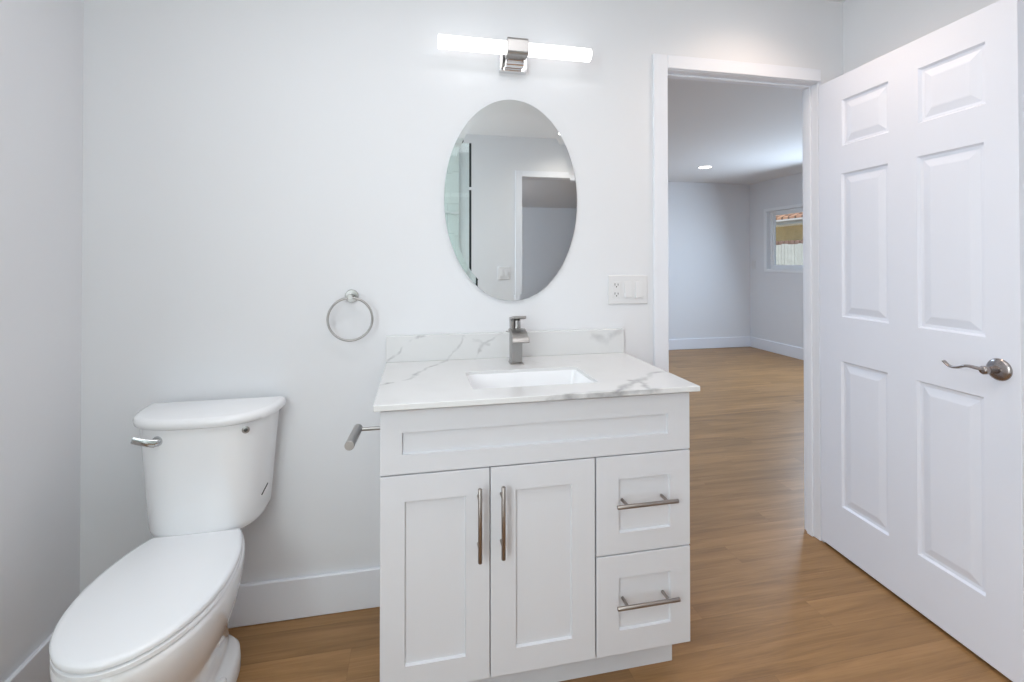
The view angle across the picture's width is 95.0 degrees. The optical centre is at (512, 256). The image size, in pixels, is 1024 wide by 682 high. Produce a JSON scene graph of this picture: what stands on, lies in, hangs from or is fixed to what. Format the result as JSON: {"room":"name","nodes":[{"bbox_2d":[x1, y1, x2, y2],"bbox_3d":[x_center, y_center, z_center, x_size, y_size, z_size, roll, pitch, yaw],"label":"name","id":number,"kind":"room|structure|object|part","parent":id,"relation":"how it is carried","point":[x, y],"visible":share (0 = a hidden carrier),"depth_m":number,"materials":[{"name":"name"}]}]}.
{"room":"bathroom","nodes":[
{"label":"bathroom","id":0,"kind":"room"},
{"bbox_2d":[0,0,83,681],"bbox_3d":[-1.208,0.016,0.257,0.100,2.510,2.620,0,0,-12],"label":"wall","id":1,"kind":"structure","parent":0,"point":[42,41],"depth_m":1.38,"materials":[{"name":"paint"}]},
{"bbox_2d":[4,632,52,681],"bbox_3d":[-1.149,1.200,0.251,0.015,0.142,2.605,0,0,-12],"label":"baseboard","id":2,"kind":"structure","parent":1,"relation":"attached to","point":[35,668],"depth_m":1.35,"materials":[{"name":"paint"}]},
{"bbox_2d":[80,0,842,592],"bbox_3d":[1.207,0.030,2.133,6.643,2.510,0.080,0,0,-12],"label":"wall","id":3,"kind":"structure","parent":0,"point":[249,166],"depth_m":1.70,"materials":[{"name":"paint"}]},
{"bbox_2d":[229,566,379,627],"bbox_3d":[-0.418,1.212,1.739,2.048,0.142,0.015,0,0,-12],"label":"baseboard","id":4,"kind":"structure","parent":3,"relation":"attached to","point":[261,602],"depth_m":1.67,"materials":[{"name":"paint"}]},
{"bbox_2d":[326,290,373,341],"bbox_3d":[-0.585,0.212,1.695,0.161,0.184,0.052,0,0,-12],"label":"towel ring","id":5,"kind":"object","parent":3,"relation":"attached to","point":[351,296],"visible":1,"depth_m":1.68,"materials":[{"name":"silver metal"}]},
{"bbox_3d":[-0.584,0.144,1.691,0.019,0.019,0.044,0,0,-12],"label":"post","id":6,"kind":"part","parent":5,"relation":"part of","materials":[{"name":"silver metal"}]},
{"bbox_3d":[-0.589,0.144,1.717,0.048,0.048,0.008,0,0,-12],"label":"wall plate","id":7,"kind":"part","parent":5,"relation":"part of","materials":[{"name":"silver metal"}]},
{"bbox_2d":[386,328,623,362],"bbox_3d":[-0.008,0.342,1.828,0.940,0.096,0.019,0,0,-12],"label":"backsplash","id":8,"kind":"structure","parent":3,"relation":"attached to","point":[428,347],"depth_m":1.81,"materials":[{"name":"white stone"}]},
{"bbox_2d":[444,100,576,300],"bbox_3d":[-0.002,-0.221,1.839,0.529,0.787,0.011,0,0,-12],"label":"mirror","id":9,"kind":"object","parent":3,"relation":"attached to","point":[510,193],"visible":1,"depth_m":1.83,"materials":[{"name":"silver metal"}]},
{"bbox_2d":[438,34,591,74],"bbox_3d":[0.009,-0.767,1.793,0.585,0.096,0.114,0,0,-12],"label":"wall light","id":10,"kind":"object","parent":3,"relation":"attached to","point":[513,52],"visible":1,"depth_m":1.75,"materials":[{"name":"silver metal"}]},
{"bbox_2d":[608,275,647,303],"bbox_3d":[0.477,0.136,1.934,0.174,0.120,0.012,0,0,-12],"label":"switch plate","id":11,"kind":"object","parent":3,"relation":"attached to","point":[622,289],"visible":1,"depth_m":1.93,"materials":[{"name":"white plastic"}]},
{"bbox_2d":[612,282,619,297],"bbox_3d":[0.425,0.136,1.923,0.035,0.067,0.004,0,0,-12],"label":"outlet","id":12,"kind":"object","parent":11,"relation":"attached to","point":[615,285],"depth_m":1.92,"materials":[{"name":"white plastic"}]},
{"bbox_2d":[625,282,632,297],"bbox_3d":[0.477,0.136,1.931,0.033,0.067,0.006,0,0,-12],"label":"rocker switch","id":13,"kind":"object","parent":11,"relation":"attached to","point":[628,285],"depth_m":1.93,"materials":[{"name":"white plastic"}]},
{"bbox_2d":[635,281,642,297],"bbox_3d":[0.523,0.136,1.941,0.033,0.067,0.006,0,0,-12],"label":"rocker switch","id":14,"kind":"object","parent":11,"relation":"attached to","point":[638,284],"depth_m":1.94,"materials":[{"name":"white plastic"}]},
{"bbox_2d":[653,53,824,541],"bbox_3d":[1.024,0.217,2.046,0.889,2.135,0.013,0,0,-12],"label":"trim","id":15,"kind":"structure","parent":3,"relation":"attached to","point":[662,63],"depth_m":1.96,"materials":[{"name":"paint"}]},
{"bbox_2d":[668,69,821,540],"bbox_3d":[1.015,0.237,2.091,0.789,2.097,0.080,0,0,-12],"label":"trim","id":16,"kind":"structure","parent":3,"relation":"attached to","point":[814,85],"depth_m":2.14,"materials":[{"name":"paint"}]},
{"bbox_2d":[802,90,805,529],"bbox_3d":[1.005,0.215,2.139,0.911,2.141,0.016,0,0,-12],"label":"trim","id":17,"kind":"structure","parent":3,"relation":"attached to","point":[802,90],"depth_m":2.21,"materials":[{"name":"paint"}]},
{"bbox_2d":[819,0,1023,681],"bbox_3d":[1.458,0.245,1.759,0.174,2.050,0.762,0,0,-8],"label":"door","id":18,"kind":"structure","parent":3,"relation":"in","point":[921,143],"depth_m":1.63,"materials":[{"name":"paint"}]},
{"bbox_3d":[1.437,0.346,1.479,0.056,0.027,0.134,0,0,-8],"label":"lever","id":19,"kind":"part","parent":18,"relation":"part of","materials":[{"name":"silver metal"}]},
{"bbox_3d":[1.479,0.344,1.430,0.014,0.068,0.068,0,0,-8],"label":"handle","id":20,"kind":"part","parent":18,"relation":"part of","materials":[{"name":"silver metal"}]},
{"bbox_2d":[229,347,1012,681],"bbox_3d":[2.197,1.293,0.192,7.800,0.050,13.100,0,0,-12],"label":"floor","id":21,"kind":"structure","parent":0,"point":[771,600],"depth_m":1.76,"materials":[{"name":"brown wood"}]},
{"bbox_2d":[49,396,285,681],"bbox_3d":[-0.941,0.884,1.281,0.426,0.792,0.663,0,0,-12],"label":"toilet","id":22,"kind":"object","parent":21,"relation":"on","point":[162,612],"visible":1,"depth_m":1.33,"materials":[{"name":"ceramic"}]},
{"bbox_3d":[-0.914,0.866,1.195,0.338,0.016,0.482,0,0,-12],"label":"seat","id":23,"kind":"part","parent":22,"relation":"part of","materials":[{"name":"plastic"}]},
{"bbox_3d":[-0.915,0.847,1.196,0.340,0.018,0.486,0,0,-12],"label":"seat lid","id":24,"kind":"part","parent":22,"relation":"part of","materials":[{"name":"plastic"}]},
{"bbox_3d":[-1.079,0.547,1.387,0.037,0.043,0.077,0,-1,35],"label":"flush lever","id":25,"kind":"part","parent":22,"relation":"part of","materials":[{"name":"silver metal"}]},
{"bbox_3d":[-0.929,1.078,1.265,0.336,0.404,0.616,0,0,-12],"label":"bowl","id":26,"kind":"part","parent":22,"relation":"part of","materials":[{"name":"ceramic"}]},
{"bbox_3d":[-0.988,0.693,1.509,0.390,0.351,0.188,0,0,-12],"label":"tank","id":27,"kind":"part","parent":22,"relation":"part of","materials":[{"name":"ceramic"}]},
{"bbox_3d":[-0.988,0.506,1.508,0.426,0.032,0.206,0,0,-12],"label":"tank lid","id":28,"kind":"part","parent":22,"relation":"part of","materials":[{"name":"ceramic"}]},
{"bbox_2d":[380,392,689,681],"bbox_3d":[0.046,0.843,1.561,0.908,0.878,0.551,0,0,-12],"label":"vanity cabinet","id":29,"kind":"object","parent":21,"relation":"on","point":[540,541],"visible":0.95,"depth_m":1.33,"materials":[{"name":"paint"}]},
{"bbox_2d":[344,424,379,450],"bbox_3d":[-0.433,0.528,1.387,0.104,0.038,0.148,0,0,-12],"label":"toilet paper holder","id":30,"kind":"object","parent":29,"relation":"attached to","point":[355,433],"visible":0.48,"depth_m":1.37,"materials":[{"name":"silver metal"}]},
{"bbox_3d":[-0.437,0.529,1.443,0.076,0.011,0.011,0,0,-12],"label":"arm","id":31,"kind":"part","parent":30,"relation":"part of","materials":[{"name":"silver metal"}]},
{"bbox_3d":[-0.209,0.874,1.277,0.293,0.578,0.019,0,0,-12],"label":"door","id":32,"kind":"part","parent":29,"relation":"part of","materials":[{"name":"paint"}]},
{"bbox_3d":[-0.090,0.724,1.272,0.012,0.199,0.039,0,0,-12],"label":"handle","id":33,"kind":"part","parent":29,"relation":"part of","materials":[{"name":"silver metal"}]},
{"bbox_3d":[-0.028,0.724,1.285,0.012,0.197,0.039,0,0,-12],"label":"handle","id":34,"kind":"part","parent":29,"relation":"part of","materials":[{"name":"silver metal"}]},
{"bbox_3d":[0.091,0.497,1.342,0.907,0.170,0.019,0,0,-12],"label":"false drawer","id":35,"kind":"part","parent":29,"relation":"part of","materials":[{"name":"paint"}]},
{"bbox_2d":[373,328,699,411],"bbox_3d":[0.045,0.348,1.572,0.940,0.112,0.543,0,0,-12],"label":"countertop","id":36,"kind":"structure","parent":29,"relation":"on","point":[426,371],"depth_m":1.64,"materials":[{"name":"white stone"}]},
{"bbox_2d":[506,316,529,363],"bbox_3d":[0.016,0.301,1.687,0.065,0.176,0.113,0,0,-12],"label":"faucet","id":37,"kind":"object","parent":36,"relation":"on","point":[518,335],"visible":1,"depth_m":1.70,"materials":[{"name":"silver metal"}]},
{"bbox_3d":[0.009,0.250,1.722,0.038,0.038,0.036,0,0,-12],"label":"valve stem","id":38,"kind":"part","parent":37,"relation":"part of","materials":[{"name":"silver metal"}]},
{"bbox_3d":[0.018,0.223,1.713,0.051,0.019,0.062,0,0,-12],"label":"lever handle","id":39,"kind":"part","parent":37,"relation":"part of","materials":[{"name":"silver metal"}]},
{"bbox_3d":[0.020,0.282,1.680,0.060,0.042,0.099,0,0,-12],"label":"spout","id":40,"kind":"part","parent":37,"relation":"part of","materials":[{"name":"silver metal"}]},
{"bbox_2d":[467,370,593,388],"bbox_3d":[0.054,0.467,1.513,0.466,0.139,0.294,0,0,-12],"label":"sink","id":41,"kind":"object","parent":36,"relation":"in","point":[555,377],"visible":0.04,"depth_m":1.61,"materials":[{"name":"ceramic"}]},
{"bbox_3d":[0.087,0.875,1.338,0.306,0.578,0.019,0,0,-12],"label":"door","id":42,"kind":"part","parent":29,"relation":"part of","materials":[{"name":"paint"}]},
{"bbox_3d":[0.389,0.729,1.402,0.300,0.286,0.019,0,0,-12],"label":"drawer","id":43,"kind":"part","parent":29,"relation":"part of","materials":[{"name":"paint"}]},
{"bbox_3d":[0.389,1.020,1.399,0.300,0.288,0.019,0,0,-12],"label":"drawer","id":44,"kind":"part","parent":29,"relation":"part of","materials":[{"name":"paint"}]},
{"bbox_3d":[0.389,0.717,1.375,0.192,0.012,0.047,0,0,-12],"label":"handle","id":45,"kind":"part","parent":29,"relation":"part of","materials":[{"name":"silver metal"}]},
{"bbox_3d":[0.391,1.005,1.373,0.195,0.012,0.047,0,0,-12],"label":"handle","id":46,"kind":"part","parent":29,"relation":"part of","materials":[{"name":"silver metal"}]},
{"bbox_2d":[668,182,749,338],"bbox_3d":[0.342,0.125,6.333,6.643,2.393,0.100,0,0,-12],"label":"wall","id":47,"kind":"structure","parent":0,"point":[709,223],"depth_m":6.80,"materials":[{"name":"paint"}]},
{"bbox_2d":[669,336,750,349],"bbox_3d":[0.354,1.247,6.267,6.443,0.149,0.015,0,0,-12],"label":"baseboard","id":48,"kind":"structure","parent":47,"relation":"attached to","point":[722,342],"depth_m":6.77,"materials":[{"name":"paint"}]},
{"bbox_2d":[668,78,802,184],"bbox_3d":[0.765,-1.139,4.287,6.643,0.100,4.299,0,0,-12],"label":"ceiling","id":49,"kind":"structure","parent":0,"point":[749,134],"depth_m":4.12,"materials":[{"name":"paint"}]},
{"bbox_2d":[697,166,712,168],"bbox_3d":[2.312,-1.076,5.641,0.174,0.005,0.174,0,0,-12],"label":"recessed light","id":50,"kind":"object","parent":49,"relation":"in","point":[699,167],"visible":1,"depth_m":5.65,"materials":[{"name":"white plastic"}]},
{"bbox_2d":[750,172,803,347],"bbox_3d":[3.980,0.110,4.888,0.100,2.393,4.199,0,0,-12],"label":"wall","id":51,"kind":"structure","parent":0,"point":[776,298],"depth_m":6.50,"materials":[{"name":"paint"}]},
{"bbox_2d":[750,337,803,359],"bbox_3d":[3.926,1.232,4.860,0.015,0.149,4.184,0,0,-12],"label":"baseboard","id":52,"kind":"structure","parent":51,"relation":"attached to","point":[779,348],"depth_m":6.37,"materials":[{"name":"paint"}]},
{"bbox_2d":[764,203,802,272],"bbox_3d":[3.799,-0.239,5.732,0.114,0.885,1.880,0,0,-12],"label":"window","id":53,"kind":"structure","parent":51,"relation":"in","point":[773,267],"depth_m":6.55,"materials":[{"name":"plastic"}]},
{"bbox_3d":[3.833,-0.239,5.739,0.024,0.735,1.710,0,0,-12],"label":"sash","id":54,"kind":"part","parent":53,"relation":"part of","materials":[{"name":"plastic"}]},
{"bbox_2d":[827,0,845,2],"bbox_3d":[2.835,-1.260,-1.901,7.200,0.100,8.500,0,0,-12],"label":"ceiling","id":55,"kind":"structure","parent":0,"point":[842,1],"depth_m":2.15,"materials":[{"name":"paint"}]},
{"bbox_2d":[843,0,998,73],"bbox_3d":[1.840,0.019,0.885,0.100,2.510,2.620,0,0,-12],"label":"wall","id":56,"kind":"structure","parent":0,"point":[872,29],"depth_m":1.95,"materials":[{"name":"paint"}]},
{"label":"outside","id":57,"kind":"structure","parent":0,"visible":0},
{"bbox_3d":[8.653,1.429,9.740,10.900,0.070,16.000,0,0,-12],"label":"ground","id":58,"kind":"structure","parent":57,"visible":0},
{"bbox_2d":[776,212,802,240],"bbox_3d":[9.310,-0.413,12.444,4.525,3.660,10.000,0,0,-12],"label":"house","id":59,"kind":"structure","parent":58,"relation":"on","point":[788,229],"depth_m":12.44,"materials":[{"name":"paint"}]},
{"bbox_2d":[776,240,802,264],"bbox_3d":[5.751,0.525,9.156,0.186,1.732,6.035,0,0,-12],"label":"fence","id":60,"kind":"object","parent":58,"relation":"on","point":[790,252],"visible":0.13,"depth_m":9.51,"materials":[{"name":"wood"}]}
]}

